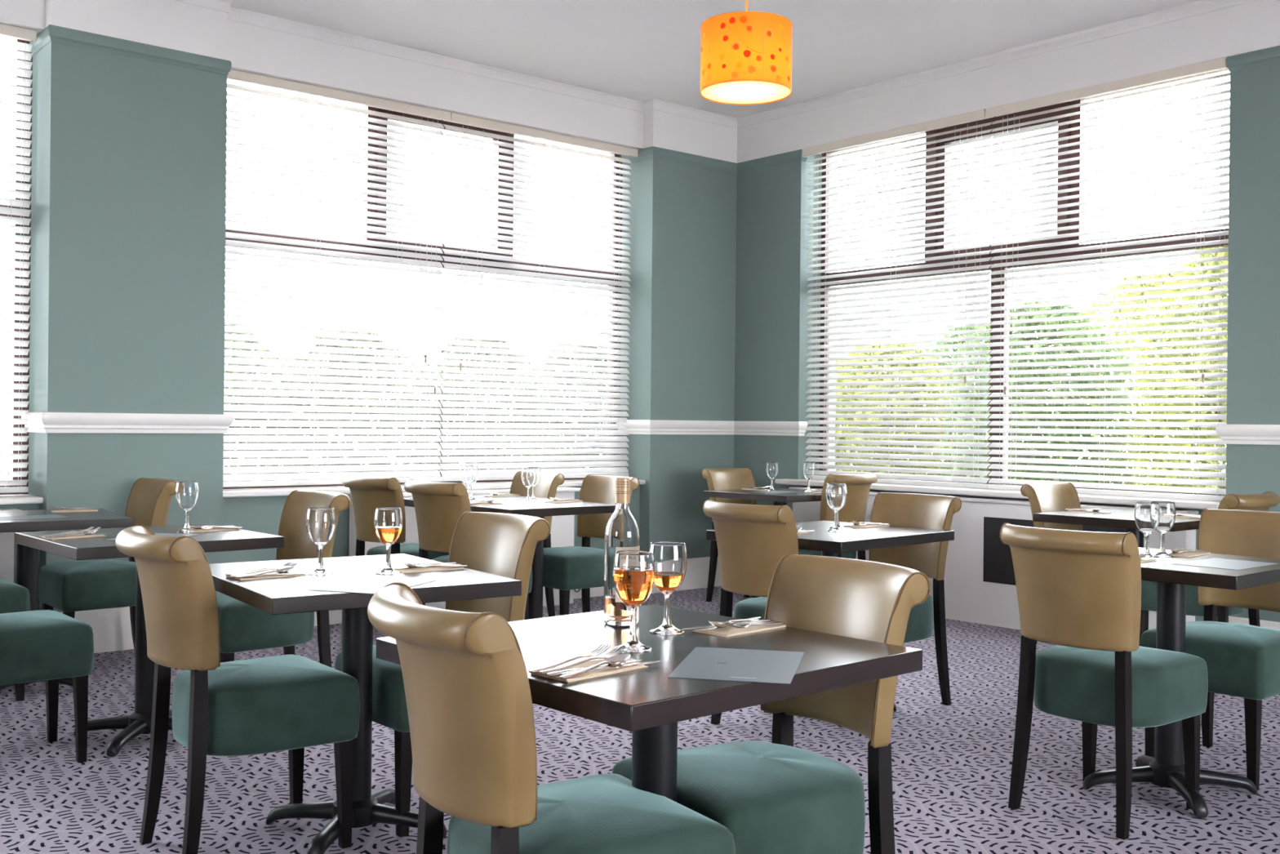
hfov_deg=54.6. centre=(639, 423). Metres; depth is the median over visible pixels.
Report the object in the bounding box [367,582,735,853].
dining chair
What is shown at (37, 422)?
trim
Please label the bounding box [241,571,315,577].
knife
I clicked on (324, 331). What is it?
tree
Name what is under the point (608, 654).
fork
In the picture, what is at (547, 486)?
dining chair
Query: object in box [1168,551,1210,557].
napkin
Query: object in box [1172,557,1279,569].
menu card
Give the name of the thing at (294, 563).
fork
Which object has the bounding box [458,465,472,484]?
bowl
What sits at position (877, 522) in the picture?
knife
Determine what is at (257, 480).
blind
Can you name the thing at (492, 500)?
spoon
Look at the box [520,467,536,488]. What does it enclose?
bowl
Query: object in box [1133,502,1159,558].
wine glass
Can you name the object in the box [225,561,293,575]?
fork
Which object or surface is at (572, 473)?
blind
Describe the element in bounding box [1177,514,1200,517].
fork
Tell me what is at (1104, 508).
fork
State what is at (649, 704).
dining table
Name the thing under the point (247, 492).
trim
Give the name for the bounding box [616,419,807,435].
trim
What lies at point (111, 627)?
baseboard
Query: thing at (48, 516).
menu card
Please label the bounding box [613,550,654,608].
bowl
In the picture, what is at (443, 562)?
spoon
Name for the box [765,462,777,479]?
bowl
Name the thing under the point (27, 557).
dining table
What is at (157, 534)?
menu card
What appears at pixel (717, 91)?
diffuser
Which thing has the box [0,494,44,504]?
trim
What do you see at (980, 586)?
radiator cover
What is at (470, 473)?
bowl
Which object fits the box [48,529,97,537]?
spoon
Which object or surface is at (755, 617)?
fork
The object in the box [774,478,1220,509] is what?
trim
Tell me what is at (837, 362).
tree
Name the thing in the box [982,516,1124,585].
grille
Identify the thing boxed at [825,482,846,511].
bowl
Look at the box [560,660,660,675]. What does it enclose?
knife
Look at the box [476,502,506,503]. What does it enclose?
knife
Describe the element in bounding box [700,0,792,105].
pendant lamp
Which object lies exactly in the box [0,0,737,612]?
wall
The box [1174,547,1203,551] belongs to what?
fork
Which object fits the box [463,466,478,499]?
wine glass
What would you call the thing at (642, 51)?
ceiling
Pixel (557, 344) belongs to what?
tree
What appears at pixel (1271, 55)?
trim
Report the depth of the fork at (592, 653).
2.21 m
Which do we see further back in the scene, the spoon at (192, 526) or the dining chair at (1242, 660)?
the spoon at (192, 526)
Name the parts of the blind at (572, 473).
pull cord, ladder cord, ladder cord, rail, ladder cord, ladder cord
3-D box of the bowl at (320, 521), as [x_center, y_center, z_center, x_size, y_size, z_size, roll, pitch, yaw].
[-0.905,0.293,3.523,0.081,0.108,0.081,1,0,-40]
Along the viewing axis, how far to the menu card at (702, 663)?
2.24 m
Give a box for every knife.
[44,533,105,537]
[57,533,114,537]
[67,507,97,509]
[194,526,237,528]
[229,571,302,577]
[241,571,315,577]
[382,563,448,568]
[392,564,460,568]
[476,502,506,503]
[546,659,640,676]
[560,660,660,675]
[681,618,757,629]
[697,618,770,630]
[846,522,879,525]
[1075,510,1107,512]
[1140,557,1163,559]
[1167,549,1197,553]
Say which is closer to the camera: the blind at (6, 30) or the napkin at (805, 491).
the blind at (6, 30)
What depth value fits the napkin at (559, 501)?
6.81 m
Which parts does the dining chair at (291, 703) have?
leg, backrest, leg, seat, leg, leg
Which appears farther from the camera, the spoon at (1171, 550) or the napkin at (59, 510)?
the napkin at (59, 510)
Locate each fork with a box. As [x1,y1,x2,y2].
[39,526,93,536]
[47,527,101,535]
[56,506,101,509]
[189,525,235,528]
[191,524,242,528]
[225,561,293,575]
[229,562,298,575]
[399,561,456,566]
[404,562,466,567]
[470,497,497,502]
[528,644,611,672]
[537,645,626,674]
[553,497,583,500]
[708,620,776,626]
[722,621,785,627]
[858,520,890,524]
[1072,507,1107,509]
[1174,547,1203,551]
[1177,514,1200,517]
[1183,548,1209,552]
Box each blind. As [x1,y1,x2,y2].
[0,23,36,493]
[222,69,450,487]
[440,112,638,481]
[801,109,994,488]
[985,56,1230,501]
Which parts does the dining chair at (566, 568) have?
leg, seat, leg, backrest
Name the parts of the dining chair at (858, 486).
seat, backrest, leg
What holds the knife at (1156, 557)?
on the napkin at (1146, 560)
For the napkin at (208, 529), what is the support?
on the dining table at (139, 722)
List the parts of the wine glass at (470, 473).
stem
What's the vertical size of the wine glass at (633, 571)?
0.186 m
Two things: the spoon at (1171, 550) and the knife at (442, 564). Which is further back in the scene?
the spoon at (1171, 550)
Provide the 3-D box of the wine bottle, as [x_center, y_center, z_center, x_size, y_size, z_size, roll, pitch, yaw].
[-0.039,0.275,2.699,0.076,0.317,0.076,1,0,-40]
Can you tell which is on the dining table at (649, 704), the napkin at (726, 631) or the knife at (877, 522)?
the napkin at (726, 631)
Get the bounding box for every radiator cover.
[0,508,20,582]
[346,486,580,608]
[788,486,1198,629]
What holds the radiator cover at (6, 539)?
on the floor
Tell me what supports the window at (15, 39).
in the wall at (128, 170)
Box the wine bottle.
[604,477,639,625]
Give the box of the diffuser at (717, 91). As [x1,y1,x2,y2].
[701,80,791,103]
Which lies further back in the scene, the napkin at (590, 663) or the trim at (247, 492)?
the trim at (247, 492)
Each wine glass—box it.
[175,480,199,532]
[306,506,335,575]
[373,506,403,574]
[458,465,472,496]
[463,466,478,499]
[520,467,536,502]
[527,466,540,501]
[613,550,654,652]
[648,541,687,634]
[765,462,777,490]
[802,462,814,491]
[825,482,846,532]
[828,484,847,528]
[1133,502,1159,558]
[1151,501,1175,557]
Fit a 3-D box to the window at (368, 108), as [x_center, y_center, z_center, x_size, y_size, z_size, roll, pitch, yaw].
[-1.330,-0.836,8.069,3.087,2.445,0.072,1,0,-40]
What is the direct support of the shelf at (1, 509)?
attached to the radiator cover at (6, 539)
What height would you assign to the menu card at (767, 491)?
0.001 m
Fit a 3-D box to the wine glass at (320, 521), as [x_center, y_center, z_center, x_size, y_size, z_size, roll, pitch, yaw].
[-0.906,0.333,3.523,0.081,0.186,0.081,1,0,27]
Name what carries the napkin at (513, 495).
on the dining table at (540, 508)
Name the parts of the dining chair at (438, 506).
leg, backrest, seat, leg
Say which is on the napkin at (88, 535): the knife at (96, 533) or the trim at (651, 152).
the knife at (96, 533)
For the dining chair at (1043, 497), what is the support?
on the floor
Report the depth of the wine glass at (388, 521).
3.52 m
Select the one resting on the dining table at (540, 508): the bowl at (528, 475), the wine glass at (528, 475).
the wine glass at (528, 475)
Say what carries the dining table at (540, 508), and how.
on the floor
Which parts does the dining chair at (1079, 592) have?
leg, backrest, leg, seat, leg, leg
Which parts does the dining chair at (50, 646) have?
seat, leg, leg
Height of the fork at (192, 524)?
0.019 m
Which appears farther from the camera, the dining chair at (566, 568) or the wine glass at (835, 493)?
the dining chair at (566, 568)
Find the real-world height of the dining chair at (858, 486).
0.899 m
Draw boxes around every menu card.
[0,514,72,520]
[105,533,201,540]
[307,576,435,594]
[469,497,521,501]
[667,646,804,684]
[750,490,804,493]
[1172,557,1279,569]
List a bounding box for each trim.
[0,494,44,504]
[22,412,233,433]
[29,24,231,75]
[173,0,1257,128]
[222,479,645,497]
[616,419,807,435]
[621,146,807,173]
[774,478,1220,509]
[1215,424,1279,444]
[1225,45,1279,71]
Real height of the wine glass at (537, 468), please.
0.186 m
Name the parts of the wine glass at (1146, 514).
stem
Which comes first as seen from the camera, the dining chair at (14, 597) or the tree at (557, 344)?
the dining chair at (14, 597)
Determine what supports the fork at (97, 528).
on the napkin at (88, 535)
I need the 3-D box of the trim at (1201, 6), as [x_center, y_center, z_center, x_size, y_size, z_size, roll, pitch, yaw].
[1.206,-2.248,2.687,7.886,0.069,10.960,1,0,-40]
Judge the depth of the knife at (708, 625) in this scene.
2.62 m
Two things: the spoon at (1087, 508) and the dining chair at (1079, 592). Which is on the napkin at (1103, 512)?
the spoon at (1087, 508)
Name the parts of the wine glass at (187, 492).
stem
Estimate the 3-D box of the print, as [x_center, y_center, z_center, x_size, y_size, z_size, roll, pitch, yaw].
[0.177,0.435,2.129,0.045,0.001,0.005,1,0,12]
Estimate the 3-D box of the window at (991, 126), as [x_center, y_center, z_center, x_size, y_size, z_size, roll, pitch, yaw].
[2.288,-0.800,7.852,0.072,2.445,3.053,1,0,-40]
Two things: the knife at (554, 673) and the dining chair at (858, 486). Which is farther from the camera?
the dining chair at (858, 486)
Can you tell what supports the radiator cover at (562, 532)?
on the floor
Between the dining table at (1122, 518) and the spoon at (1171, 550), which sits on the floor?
the dining table at (1122, 518)
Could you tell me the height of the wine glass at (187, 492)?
0.194 m
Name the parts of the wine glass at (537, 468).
stem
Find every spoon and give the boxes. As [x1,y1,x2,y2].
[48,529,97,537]
[56,506,98,509]
[191,525,234,528]
[235,566,295,577]
[401,562,456,567]
[470,499,496,503]
[557,653,630,679]
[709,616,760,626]
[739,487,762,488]
[1066,508,1101,511]
[1168,548,1187,552]
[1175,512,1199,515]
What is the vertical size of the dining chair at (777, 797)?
0.899 m
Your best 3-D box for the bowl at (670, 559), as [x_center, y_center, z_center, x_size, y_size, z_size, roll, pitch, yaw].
[0.058,0.303,2.597,0.081,0.108,0.081,1,0,-40]
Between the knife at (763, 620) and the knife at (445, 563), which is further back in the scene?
the knife at (445, 563)
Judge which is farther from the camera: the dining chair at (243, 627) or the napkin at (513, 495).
the napkin at (513, 495)
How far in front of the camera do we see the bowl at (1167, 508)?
4.20 m
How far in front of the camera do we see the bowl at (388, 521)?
3.52 m
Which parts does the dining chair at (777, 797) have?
seat, leg, backrest, leg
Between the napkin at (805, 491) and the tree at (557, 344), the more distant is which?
the tree at (557, 344)
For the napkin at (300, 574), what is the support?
on the dining table at (288, 594)
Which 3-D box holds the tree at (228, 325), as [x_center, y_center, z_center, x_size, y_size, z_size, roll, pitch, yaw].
[-3.518,0.464,10.145,1.591,2.670,1.606,1,0,44]
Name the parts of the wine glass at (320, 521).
stem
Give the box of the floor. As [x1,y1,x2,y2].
[0,586,1279,853]
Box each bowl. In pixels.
[175,480,199,511]
[306,506,335,546]
[373,506,403,546]
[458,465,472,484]
[463,466,478,485]
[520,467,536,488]
[527,466,540,486]
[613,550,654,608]
[648,541,687,594]
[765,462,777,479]
[802,462,814,479]
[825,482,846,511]
[1133,502,1159,534]
[1151,501,1175,533]
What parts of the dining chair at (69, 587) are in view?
leg, leg, seat, leg, backrest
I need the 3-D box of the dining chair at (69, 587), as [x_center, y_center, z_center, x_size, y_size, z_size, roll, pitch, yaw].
[-2.565,0.725,6.069,0.598,0.899,0.436,1,0,-40]
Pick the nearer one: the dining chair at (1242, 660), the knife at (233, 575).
the knife at (233, 575)
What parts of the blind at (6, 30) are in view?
ladder cord, rail, ladder cord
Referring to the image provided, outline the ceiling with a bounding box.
[230,0,1199,118]
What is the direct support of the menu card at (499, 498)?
on the dining table at (540, 508)
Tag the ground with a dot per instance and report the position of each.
(1, 477)
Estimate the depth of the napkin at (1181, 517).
6.08 m
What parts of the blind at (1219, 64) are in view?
ladder cord, pull cord, ladder cord, ladder cord, rail, ladder cord, pull cord, ladder cord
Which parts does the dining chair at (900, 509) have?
backrest, seat, leg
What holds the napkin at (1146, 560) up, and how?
on the dining table at (1166, 769)
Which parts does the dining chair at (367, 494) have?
leg, backrest, leg, seat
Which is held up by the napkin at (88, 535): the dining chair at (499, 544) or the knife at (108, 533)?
the knife at (108, 533)
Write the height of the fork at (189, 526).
0.019 m
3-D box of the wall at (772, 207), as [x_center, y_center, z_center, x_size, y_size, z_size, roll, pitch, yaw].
[4.379,-0.503,5.327,0.394,3.494,10.849,1,0,-40]
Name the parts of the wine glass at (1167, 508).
stem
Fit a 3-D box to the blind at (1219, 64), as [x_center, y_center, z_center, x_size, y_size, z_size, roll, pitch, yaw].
[2.648,-0.766,7.137,0.116,2.348,1.490,1,0,-40]
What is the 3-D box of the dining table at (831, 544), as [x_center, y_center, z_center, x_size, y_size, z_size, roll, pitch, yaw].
[0.793,0.825,5.165,0.675,0.764,0.810,1,0,45]
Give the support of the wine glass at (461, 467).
on the dining table at (540, 508)
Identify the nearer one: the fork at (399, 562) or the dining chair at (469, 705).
the dining chair at (469, 705)
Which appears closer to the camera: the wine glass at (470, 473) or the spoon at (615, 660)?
the spoon at (615, 660)
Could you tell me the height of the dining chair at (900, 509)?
0.899 m
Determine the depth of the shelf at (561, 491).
7.90 m
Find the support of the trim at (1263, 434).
attached to the wall at (772, 207)
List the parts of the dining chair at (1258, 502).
leg, seat, leg, backrest, leg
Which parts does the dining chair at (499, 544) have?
seat, leg, backrest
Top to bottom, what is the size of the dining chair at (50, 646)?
0.899 m
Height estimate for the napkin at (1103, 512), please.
0.004 m
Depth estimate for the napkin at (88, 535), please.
4.51 m
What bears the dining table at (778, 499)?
on the floor
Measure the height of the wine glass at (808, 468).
0.186 m
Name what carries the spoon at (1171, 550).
on the napkin at (1188, 554)
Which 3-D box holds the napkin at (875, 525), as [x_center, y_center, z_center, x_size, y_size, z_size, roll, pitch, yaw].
[0.982,0.442,5.386,0.195,0.004,0.096,1,0,-38]
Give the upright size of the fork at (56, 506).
0.019 m
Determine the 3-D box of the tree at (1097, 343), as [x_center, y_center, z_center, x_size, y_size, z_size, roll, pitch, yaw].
[3.410,0.403,10.656,1.719,2.911,1.749,1,0,-24]
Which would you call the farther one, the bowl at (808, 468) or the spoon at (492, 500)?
the bowl at (808, 468)
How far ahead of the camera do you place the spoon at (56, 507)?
5.81 m
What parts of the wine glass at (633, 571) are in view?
stem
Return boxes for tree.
[222,324,306,488]
[262,329,436,488]
[396,333,559,482]
[511,344,607,479]
[834,339,972,475]
[835,360,909,471]
[894,321,1060,480]
[937,300,1143,484]
[1049,266,1227,487]
[1123,246,1228,488]
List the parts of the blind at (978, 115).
ladder cord, ladder cord, ladder cord, rail, ladder cord, pull cord, ladder cord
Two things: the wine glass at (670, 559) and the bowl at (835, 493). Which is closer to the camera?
the wine glass at (670, 559)
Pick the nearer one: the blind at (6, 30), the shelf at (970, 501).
the blind at (6, 30)
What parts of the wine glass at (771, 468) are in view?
stem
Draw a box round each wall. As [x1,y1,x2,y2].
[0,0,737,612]
[733,0,1279,622]
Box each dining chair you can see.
[0,577,30,701]
[0,609,93,763]
[38,477,178,654]
[115,524,359,853]
[215,489,351,667]
[334,511,550,836]
[342,474,449,559]
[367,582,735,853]
[404,479,532,619]
[509,471,564,617]
[542,474,639,615]
[611,553,930,853]
[701,467,758,601]
[702,499,798,724]
[798,472,877,559]
[869,492,961,705]
[1000,522,1208,839]
[1020,482,1148,644]
[1138,491,1279,645]
[1139,507,1279,790]
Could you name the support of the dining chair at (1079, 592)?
on the floor
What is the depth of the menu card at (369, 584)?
3.29 m
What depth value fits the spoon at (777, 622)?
2.61 m
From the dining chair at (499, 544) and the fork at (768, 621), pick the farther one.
the dining chair at (499, 544)
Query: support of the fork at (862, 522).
on the napkin at (875, 525)
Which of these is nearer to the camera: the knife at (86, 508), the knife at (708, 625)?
the knife at (708, 625)
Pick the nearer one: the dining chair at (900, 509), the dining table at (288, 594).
the dining table at (288, 594)
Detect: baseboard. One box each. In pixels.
[60,586,604,653]
[650,555,721,593]
[1228,615,1279,630]
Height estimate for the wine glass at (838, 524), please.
0.186 m
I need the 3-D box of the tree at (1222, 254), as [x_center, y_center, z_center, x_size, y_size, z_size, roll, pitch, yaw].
[4.589,0.224,9.413,1.756,3.318,1.732,1,0,-40]
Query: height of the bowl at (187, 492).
0.112 m
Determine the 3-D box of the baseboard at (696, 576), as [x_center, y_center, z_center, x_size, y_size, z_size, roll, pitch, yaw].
[0.469,1.094,9.051,1.279,0.222,0.540,1,0,-2]
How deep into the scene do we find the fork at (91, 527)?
4.57 m
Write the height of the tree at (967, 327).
2.972 m
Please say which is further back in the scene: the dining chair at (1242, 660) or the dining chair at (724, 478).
the dining chair at (724, 478)
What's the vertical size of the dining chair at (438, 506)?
0.899 m
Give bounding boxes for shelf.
[0,508,20,511]
[346,486,580,497]
[788,486,1198,514]
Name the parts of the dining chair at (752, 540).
leg, seat, backrest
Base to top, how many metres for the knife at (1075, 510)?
0.006 m
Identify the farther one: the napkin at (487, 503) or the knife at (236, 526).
the napkin at (487, 503)
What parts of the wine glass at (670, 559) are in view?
stem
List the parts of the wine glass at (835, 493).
stem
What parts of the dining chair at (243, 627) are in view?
leg, seat, leg, backrest, leg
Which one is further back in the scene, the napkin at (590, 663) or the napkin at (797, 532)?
the napkin at (797, 532)
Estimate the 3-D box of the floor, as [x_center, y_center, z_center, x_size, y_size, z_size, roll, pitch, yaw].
[0.488,1.255,2.329,10.180,0.100,11.300,1,0,-40]
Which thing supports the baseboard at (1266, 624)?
attached to the wall at (772, 207)
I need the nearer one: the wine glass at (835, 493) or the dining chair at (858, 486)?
the wine glass at (835, 493)
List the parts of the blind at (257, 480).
ladder cord, rail, ladder cord, ladder cord, pull cord, ladder cord, pull cord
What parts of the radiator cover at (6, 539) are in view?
casing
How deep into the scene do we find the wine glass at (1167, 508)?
4.20 m
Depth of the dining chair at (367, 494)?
6.74 m
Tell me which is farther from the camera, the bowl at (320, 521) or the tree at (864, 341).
the tree at (864, 341)
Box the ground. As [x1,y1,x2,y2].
[0,464,1146,495]
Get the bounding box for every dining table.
[0,507,133,689]
[14,523,284,756]
[208,553,521,853]
[376,604,922,801]
[404,494,615,619]
[703,487,822,601]
[706,520,954,726]
[1033,508,1200,547]
[1083,546,1279,817]
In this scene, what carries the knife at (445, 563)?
on the napkin at (438, 568)
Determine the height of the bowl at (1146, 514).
0.108 m
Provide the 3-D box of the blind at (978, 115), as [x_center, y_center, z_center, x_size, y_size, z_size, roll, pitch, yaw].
[1.671,-0.775,8.286,0.116,2.348,1.507,1,0,-40]
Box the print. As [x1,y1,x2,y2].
[729,676,756,678]
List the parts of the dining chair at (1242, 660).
leg, leg, seat, backrest, leg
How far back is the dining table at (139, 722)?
4.62 m
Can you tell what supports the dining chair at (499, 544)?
on the floor
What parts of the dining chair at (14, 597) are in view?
seat, leg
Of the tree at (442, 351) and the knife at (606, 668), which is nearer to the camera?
the knife at (606, 668)
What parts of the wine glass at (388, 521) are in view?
stem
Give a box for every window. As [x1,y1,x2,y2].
[0,35,32,495]
[222,79,622,488]
[817,68,1228,495]
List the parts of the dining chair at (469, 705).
leg, backrest, leg, seat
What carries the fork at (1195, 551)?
on the napkin at (1188, 554)
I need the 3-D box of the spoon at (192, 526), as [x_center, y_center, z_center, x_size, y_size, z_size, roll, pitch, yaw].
[-1.690,0.404,4.897,0.039,0.014,0.191,1,0,40]
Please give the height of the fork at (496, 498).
0.019 m
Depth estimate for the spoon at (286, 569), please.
3.45 m
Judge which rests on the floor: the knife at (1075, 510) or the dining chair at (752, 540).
the dining chair at (752, 540)
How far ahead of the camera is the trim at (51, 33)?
6.44 m
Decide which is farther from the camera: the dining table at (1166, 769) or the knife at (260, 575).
the dining table at (1166, 769)
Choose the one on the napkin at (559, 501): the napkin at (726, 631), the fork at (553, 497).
the fork at (553, 497)
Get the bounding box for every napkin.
[41,533,106,539]
[49,509,97,511]
[192,528,239,532]
[226,570,306,580]
[394,566,464,573]
[470,502,501,505]
[485,494,519,497]
[530,658,648,682]
[545,500,582,502]
[691,623,786,636]
[741,488,768,490]
[796,531,809,533]
[804,491,822,493]
[842,524,889,528]
[1067,510,1110,513]
[1140,558,1155,562]
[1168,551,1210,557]
[1175,515,1199,519]
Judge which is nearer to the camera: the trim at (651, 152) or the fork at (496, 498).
the fork at (496, 498)
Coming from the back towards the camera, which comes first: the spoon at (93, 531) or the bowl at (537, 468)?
the bowl at (537, 468)
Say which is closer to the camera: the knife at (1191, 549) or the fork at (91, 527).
the knife at (1191, 549)
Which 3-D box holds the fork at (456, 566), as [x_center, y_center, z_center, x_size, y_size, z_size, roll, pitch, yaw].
[-0.592,0.411,3.621,0.198,0.019,0.024,2,-1,-40]
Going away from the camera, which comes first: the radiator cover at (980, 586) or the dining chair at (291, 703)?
the dining chair at (291, 703)
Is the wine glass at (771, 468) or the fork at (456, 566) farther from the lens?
the wine glass at (771, 468)
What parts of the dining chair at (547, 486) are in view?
backrest, leg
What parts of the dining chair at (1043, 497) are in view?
backrest, leg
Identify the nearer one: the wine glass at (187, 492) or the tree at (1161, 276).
the wine glass at (187, 492)
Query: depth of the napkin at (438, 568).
3.62 m
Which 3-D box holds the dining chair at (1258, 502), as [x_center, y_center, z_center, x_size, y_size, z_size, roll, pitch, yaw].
[2.797,0.778,6.103,0.436,0.899,0.598,1,0,-40]
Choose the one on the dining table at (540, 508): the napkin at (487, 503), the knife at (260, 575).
the napkin at (487, 503)
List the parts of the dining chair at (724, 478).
leg, backrest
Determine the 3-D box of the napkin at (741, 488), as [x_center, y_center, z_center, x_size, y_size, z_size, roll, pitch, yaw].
[0.782,0.440,8.336,0.096,0.004,0.195,1,0,-40]

